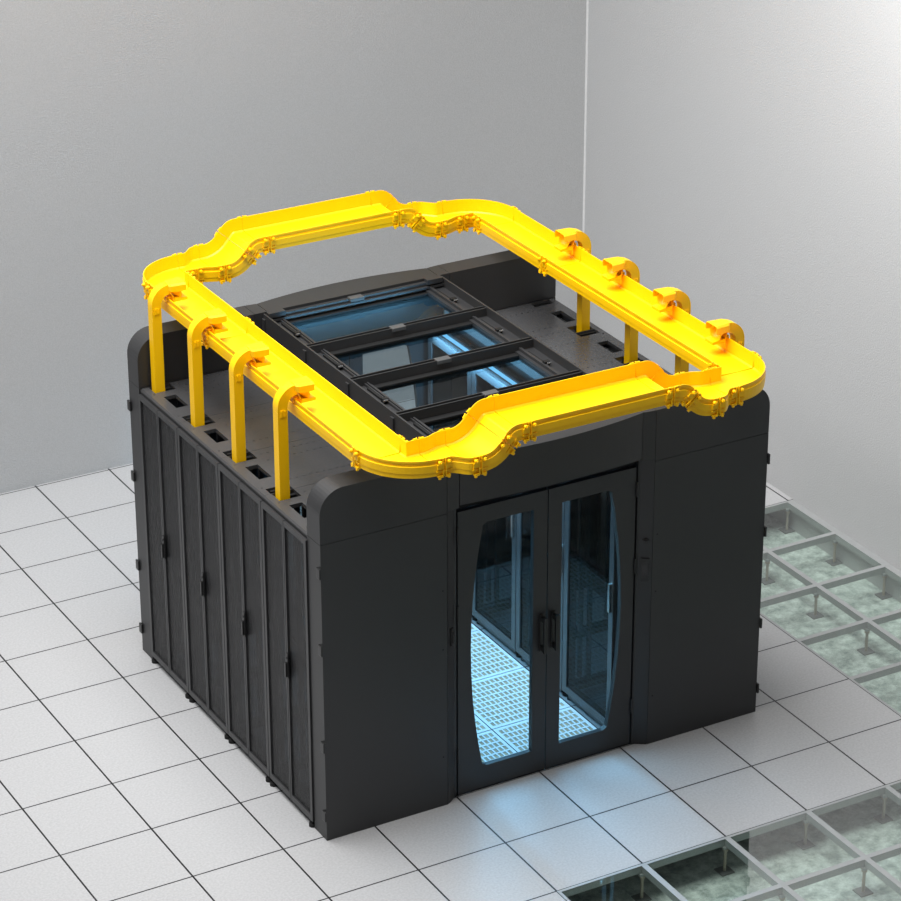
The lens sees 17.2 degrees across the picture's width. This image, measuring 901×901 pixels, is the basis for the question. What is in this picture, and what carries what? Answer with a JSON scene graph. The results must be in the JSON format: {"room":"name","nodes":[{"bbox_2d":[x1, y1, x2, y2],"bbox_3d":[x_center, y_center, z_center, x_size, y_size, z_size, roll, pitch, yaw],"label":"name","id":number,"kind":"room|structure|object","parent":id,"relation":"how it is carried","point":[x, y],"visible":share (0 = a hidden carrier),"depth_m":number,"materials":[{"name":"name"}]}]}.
{"room":"server room","nodes":[
{"label":"server room","id":0,"kind":"room"},
{"bbox_2d":[0,0,586,493],"bbox_3d":[-4.398,-2.510,20.517,12.845,7.300,0.200,-14,28,-26],"label":"wall","id":1,"kind":"structure","parent":0,"point":[132,131],"depth_m":22.30,"materials":[{"name":"paint"}]},
{"bbox_2d":[582,0,588,231],"bbox_3d":[1.073,-3.917,23.118,0.012,7.000,0.012,-14,28,-26],"label":"trim","id":2,"kind":"structure","parent":1,"relation":"attached to","point":[587,2],"depth_m":23.71,"materials":[{"name":"white paint"}]},
{"bbox_2d":[0,398,900,900],"bbox_3d":[-1.631,2.713,17.326,12.645,0.035,11.420,-14,28,-26],"label":"floor","id":3,"kind":"structure","parent":0,"point":[115,785],"depth_m":18.62,"materials":[{"name":"tile"}]},
{"bbox_2d":[138,370,301,698],"bbox_3d":[-1.425,0.515,19.596,1.071,2.001,0.598,-14,28,-26],"label":"tall cabinet","id":4,"kind":"object","parent":3,"relation":"on","point":[159,419],"visible":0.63,"depth_m":19.28,"materials":[{"name":"black metal"}]},
{"bbox_2d":[148,277,187,392],"bbox_3d":[-1.806,-0.669,19.107,0.246,0.883,0.124,-14,28,-26],"label":"tube","id":5,"kind":"object","parent":4,"relation":"attached to","point":[172,289],"visible":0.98,"depth_m":18.97,"materials":[{"name":"yellow plastic"}]},
{"bbox_2d":[164,277,185,291],"bbox_3d":[-1.762,-1.054,18.952,0.113,0.055,0.124,-14,28,-26],"label":"hood","id":6,"kind":"object","parent":5,"relation":"attached to","point":[176,284],"depth_m":18.91,"materials":[{"name":"yellow plastic"}]},
{"bbox_2d":[177,402,317,739],"bbox_3d":[-1.131,0.738,19.123,1.071,2.001,0.598,-14,28,-26],"label":"tall cabinet","id":7,"kind":"object","parent":3,"relation":"on","point":[199,455],"visible":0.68,"depth_m":18.80,"materials":[{"name":"black metal"}]},
{"bbox_2d":[187,308,227,426],"bbox_3d":[-1.512,-0.447,18.633,0.246,0.883,0.124,-14,28,-26],"label":"tube","id":8,"kind":"object","parent":7,"relation":"attached to","point":[212,320],"visible":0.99,"depth_m":18.50,"materials":[{"name":"yellow plastic"}]},
{"bbox_2d":[204,308,226,323],"bbox_3d":[-1.468,-0.832,18.479,0.113,0.055,0.124,-14,28,-26],"label":"hood","id":9,"kind":"object","parent":8,"relation":"attached to","point":[216,316],"depth_m":18.44,"materials":[{"name":"yellow plastic"}]},
{"bbox_2d":[141,190,765,479],"bbox_3d":[-0.049,-0.847,18.656,2.806,0.268,3.821,-14,28,-26],"label":"cable tray","id":10,"kind":"object","parent":8,"relation":"attached to","point":[734,374],"visible":1,"depth_m":18.29,"materials":[{"name":"yellow plastic"}]},
{"bbox_2d":[705,319,744,347],"bbox_3d":[1.699,-0.401,18.519,0.246,0.883,0.124,-14,28,-26],"label":"tube","id":11,"kind":"object","parent":10,"relation":"attached to","point":[719,328],"visible":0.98,"depth_m":18.34,"materials":[{"name":"yellow plastic"}]},
{"bbox_2d":[706,319,729,334],"bbox_3d":[1.653,-0.764,18.320,0.113,0.055,0.124,-14,28,-26],"label":"hood","id":12,"kind":"object","parent":11,"relation":"attached to","point":[719,326],"depth_m":18.31,"materials":[{"name":"yellow plastic"}]},
{"bbox_2d":[218,435,355,782],"bbox_3d":[-0.837,0.960,18.649,1.071,2.001,0.598,-14,28,-26],"label":"tall cabinet","id":13,"kind":"object","parent":3,"relation":"on","point":[312,459],"visible":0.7,"depth_m":18.33,"materials":[{"name":"black metal"}]},
{"bbox_2d":[229,341,270,462],"bbox_3d":[-1.218,-0.224,18.160,0.246,0.883,0.124,-14,28,-26],"label":"tube","id":14,"kind":"object","parent":13,"relation":"attached to","point":[254,354],"visible":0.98,"depth_m":18.02,"materials":[{"name":"yellow plastic"}]},
{"bbox_2d":[246,341,269,357],"bbox_3d":[-1.175,-0.609,18.006,0.113,0.055,0.124,-14,28,-26],"label":"hood","id":15,"kind":"object","parent":14,"relation":"attached to","point":[258,349],"depth_m":17.97,"materials":[{"name":"yellow plastic"}]},
{"bbox_2d":[127,250,555,657],"bbox_3d":[-0.694,-0.021,20.320,3.170,2.350,0.226,-14,28,-26],"label":"wall","id":16,"kind":"structure","parent":3,"relation":"on","point":[500,280],"depth_m":19.88,"materials":[{"name":"black metal"}]},
{"bbox_2d":[261,483,457,827],"bbox_3d":[-0.543,1.183,18.176,1.071,2.001,0.598,-14,28,-26],"label":"tall cabinet","id":17,"kind":"object","parent":3,"relation":"on","point":[284,530],"visible":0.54,"depth_m":17.90,"materials":[{"name":"black metal"}]},
{"bbox_2d":[273,376,315,500],"bbox_3d":[-0.924,-0.002,17.687,0.246,0.883,0.124,-14,28,-26],"label":"tube","id":18,"kind":"object","parent":17,"relation":"attached to","point":[299,389],"visible":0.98,"depth_m":17.55,"materials":[{"name":"yellow plastic"}]},
{"bbox_2d":[290,376,314,392],"bbox_3d":[-0.880,-0.387,17.532,0.113,0.055,0.124,-14,28,-26],"label":"hood","id":19,"kind":"object","parent":18,"relation":"attached to","point":[303,384],"depth_m":17.49,"materials":[{"name":"yellow plastic"}]},
{"bbox_2d":[262,275,588,440],"bbox_3d":[-0.054,-0.441,18.858,1.364,0.354,2.398,-14,28,-26],"label":"skylight","id":20,"kind":"object","parent":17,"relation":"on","point":[320,334],"visible":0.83,"depth_m":19.18,"materials":[{"name":"black metal"}]},
{"bbox_2d":[428,298,598,620],"bbox_3d":[0.442,0.064,20.543,1.071,2.001,0.598,-14,28,-26],"label":"tall cabinet","id":21,"kind":"object","parent":3,"relation":"on","point":[545,319],"visible":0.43,"depth_m":20.14,"materials":[{"name":"black metal"}]},
{"bbox_2d":[554,228,590,332],"bbox_3d":[0.817,-1.069,19.939,0.246,0.883,0.124,-14,28,-26],"label":"tube","id":22,"kind":"object","parent":21,"relation":"attached to","point":[567,236],"visible":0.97,"depth_m":19.80,"materials":[{"name":"yellow plastic"}]},
{"bbox_2d":[555,228,576,241],"bbox_3d":[0.772,-1.432,19.740,0.113,0.055,0.124,-14,28,-26],"label":"hood","id":23,"kind":"object","parent":22,"relation":"attached to","point":[567,234],"depth_m":19.72,"materials":[{"name":"yellow plastic"}]},
{"bbox_2d":[471,623,596,761],"bbox_3d":[-0.027,1.593,19.684,1.193,0.030,2.393,-14,28,-26],"label":"floor","id":24,"kind":"structure","parent":3,"relation":"in","point":[500,700],"depth_m":19.48,"materials":[{"name":"white metal"}]},
{"bbox_2d":[306,389,769,840],"bbox_3d":[0.590,0.951,18.252,3.170,2.350,0.226,-14,28,-26],"label":"wall","id":25,"kind":"structure","parent":3,"relation":"on","point":[392,562],"depth_m":18.12,"materials":[{"name":"black metal"}]},
{"bbox_2d":[472,328,647,657],"bbox_3d":[0.736,0.286,20.070,1.071,2.001,0.598,-14,28,-26],"label":"tall cabinet","id":26,"kind":"object","parent":3,"relation":"on","point":[494,595],"visible":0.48,"depth_m":19.91,"materials":[{"name":"black metal"}]},
{"bbox_2d":[602,257,639,363],"bbox_3d":[1.111,-0.846,19.466,0.246,0.883,0.124,-14,28,-26],"label":"tube","id":27,"kind":"object","parent":26,"relation":"attached to","point":[615,265],"visible":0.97,"depth_m":19.33,"materials":[{"name":"yellow plastic"}]},
{"bbox_2d":[602,257,624,271],"bbox_3d":[1.066,-1.210,19.266,0.113,0.055,0.124,-14,28,-26],"label":"hood","id":28,"kind":"object","parent":27,"relation":"attached to","point":[614,264],"depth_m":19.24,"materials":[{"name":"yellow plastic"}]},
{"bbox_2d":[562,474,617,725],"bbox_3d":[1.324,0.732,19.123,1.071,2.001,0.598,-14,28,-26],"label":"tall cabinet","id":29,"kind":"object","parent":3,"relation":"on","point":[590,589],"visible":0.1,"depth_m":18.96,"materials":[{"name":"black metal"}]},
{"bbox_2d":[516,359,672,696],"bbox_3d":[1.030,0.509,19.596,1.071,2.001,0.598,-14,28,-26],"label":"tall cabinet","id":30,"kind":"object","parent":3,"relation":"on","point":[523,533],"visible":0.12,"depth_m":19.64,"materials":[{"name":"black metal"}]},
{"bbox_2d":[652,287,690,374],"bbox_3d":[1.405,-0.624,18.992,0.246,0.883,0.124,-14,28,-26],"label":"tube","id":31,"kind":"object","parent":30,"relation":"attached to","point":[666,296],"visible":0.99,"depth_m":18.83,"materials":[{"name":"yellow plastic"}]},
{"bbox_2d":[653,287,675,302],"bbox_3d":[1.360,-0.987,18.793,0.113,0.055,0.124,-14,28,-26],"label":"hood","id":32,"kind":"object","parent":31,"relation":"attached to","point":[667,294],"depth_m":18.78,"materials":[{"name":"yellow plastic"}]},
{"bbox_2d":[557,500,900,900],"bbox_3d":[2.757,2.393,17.998,4.263,0.050,8.419,-14,28,-26],"label":"grid","id":33,"kind":"object","parent":3,"relation":"in","point":[778,887],"visible":0.72,"depth_m":18.45,"materials":[{"name":"metal"}]},
{"bbox_2d":[567,514,900,900],"bbox_3d":[-1.631,2.945,17.436,12.645,0.050,11.420,-14,28,-26],"label":"floor","id":34,"kind":"structure","parent":0,"point":[695,878],"depth_m":18.61,"materials":[{"name":"concrete"}]},
{"bbox_2d":[631,873,651,900],"bbox_3d":[1.149,2.606,17.849,0.090,0.200,0.090,-14,28,-26],"label":"pedestal","id":35,"kind":"object","parent":34,"relation":"on","point":[642,896],"visible":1,"depth_m":17.87,"materials":[{"name":"metal"}]},
{"bbox_2d":[714,846,734,876],"bbox_3d":[1.672,2.479,18.114,0.090,0.200,0.090,-14,28,-26],"label":"pedestal","id":36,"kind":"object","parent":34,"relation":"on","point":[724,870],"visible":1,"depth_m":18.13,"materials":[{"name":"metal"}]},
{"bbox_2d":[762,559,774,584],"bbox_3d":[2.295,0.860,21.542,0.090,0.200,0.090,-14,28,-26],"label":"pedestal","id":37,"kind":"object","parent":34,"relation":"on","point":[767,580],"visible":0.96,"depth_m":21.55,"materials":[{"name":"metal"}]},
{"bbox_2d":[778,894,785,900],"bbox_3d":[1.966,2.702,17.641,0.090,0.200,0.090,-14,28,-26],"label":"pedestal","id":38,"kind":"object","parent":34,"relation":"on","point":[781,897],"visible":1,"depth_m":17.57,"materials":[{"name":"metal"}]},
{"bbox_2d":[778,508,794,533],"bbox_3d":[2.524,0.510,22.281,0.090,0.200,0.090,-14,28,-26],"label":"pedestal","id":39,"kind":"object","parent":34,"relation":"on","point":[787,529],"visible":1,"depth_m":22.29,"materials":[{"name":"metal"}]},
{"bbox_2d":[795,820,814,849],"bbox_3d":[2.195,2.352,18.379,0.090,0.200,0.090,-14,28,-26],"label":"pedestal","id":40,"kind":"object","parent":34,"relation":"on","point":[804,844],"visible":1,"depth_m":18.39,"materials":[{"name":"metal"}]},
{"bbox_2d":[806,593,823,619],"bbox_3d":[2.589,1.082,21.069,0.090,0.200,0.090,-14,28,-26],"label":"pedestal","id":41,"kind":"object","parent":34,"relation":"on","point":[814,615],"visible":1,"depth_m":21.08,"materials":[{"name":"metal"}]},
{"bbox_2d":[825,540,842,565],"bbox_3d":[2.818,0.733,21.807,0.090,0.200,0.090,-14,28,-26],"label":"pedestal","id":42,"kind":"object","parent":34,"relation":"on","point":[833,562],"visible":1,"depth_m":21.82,"materials":[{"name":"metal"}]},
{"bbox_2d":[852,867,872,897],"bbox_3d":[2.489,2.575,17.906,0.090,0.200,0.090,-14,28,-26],"label":"pedestal","id":43,"kind":"object","parent":34,"relation":"on","point":[862,891],"visible":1,"depth_m":17.92,"materials":[{"name":"metal"}]},
{"bbox_2d":[857,628,874,655],"bbox_3d":[2.883,1.305,20.595,0.090,0.200,0.090,-14,28,-26],"label":"pedestal","id":44,"kind":"object","parent":34,"relation":"on","point":[866,650],"visible":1,"depth_m":20.61,"materials":[{"name":"metal"}]},
{"bbox_2d":[873,794,892,823],"bbox_3d":[2.719,2.226,18.645,0.090,0.200,0.090,-14,28,-26],"label":"pedestal","id":45,"kind":"object","parent":34,"relation":"on","point":[882,818],"visible":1,"depth_m":18.66,"materials":[{"name":"metal"}]},
{"bbox_2d":[875,573,891,599],"bbox_3d":[3.112,0.956,21.334,0.090,0.200,0.090,-14,28,-26],"label":"pedestal","id":46,"kind":"object","parent":34,"relation":"on","point":[882,595],"visible":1,"depth_m":21.34,"materials":[{"name":"metal"}]},
{"bbox_2d":[584,0,900,602],"bbox_3d":[3.960,-1.687,18.729,0.200,7.300,11.420,-14,28,-26],"label":"wall","id":47,"kind":"structure","parent":0,"point":[744,155],"depth_m":21.68,"materials":[{"name":"paint"}]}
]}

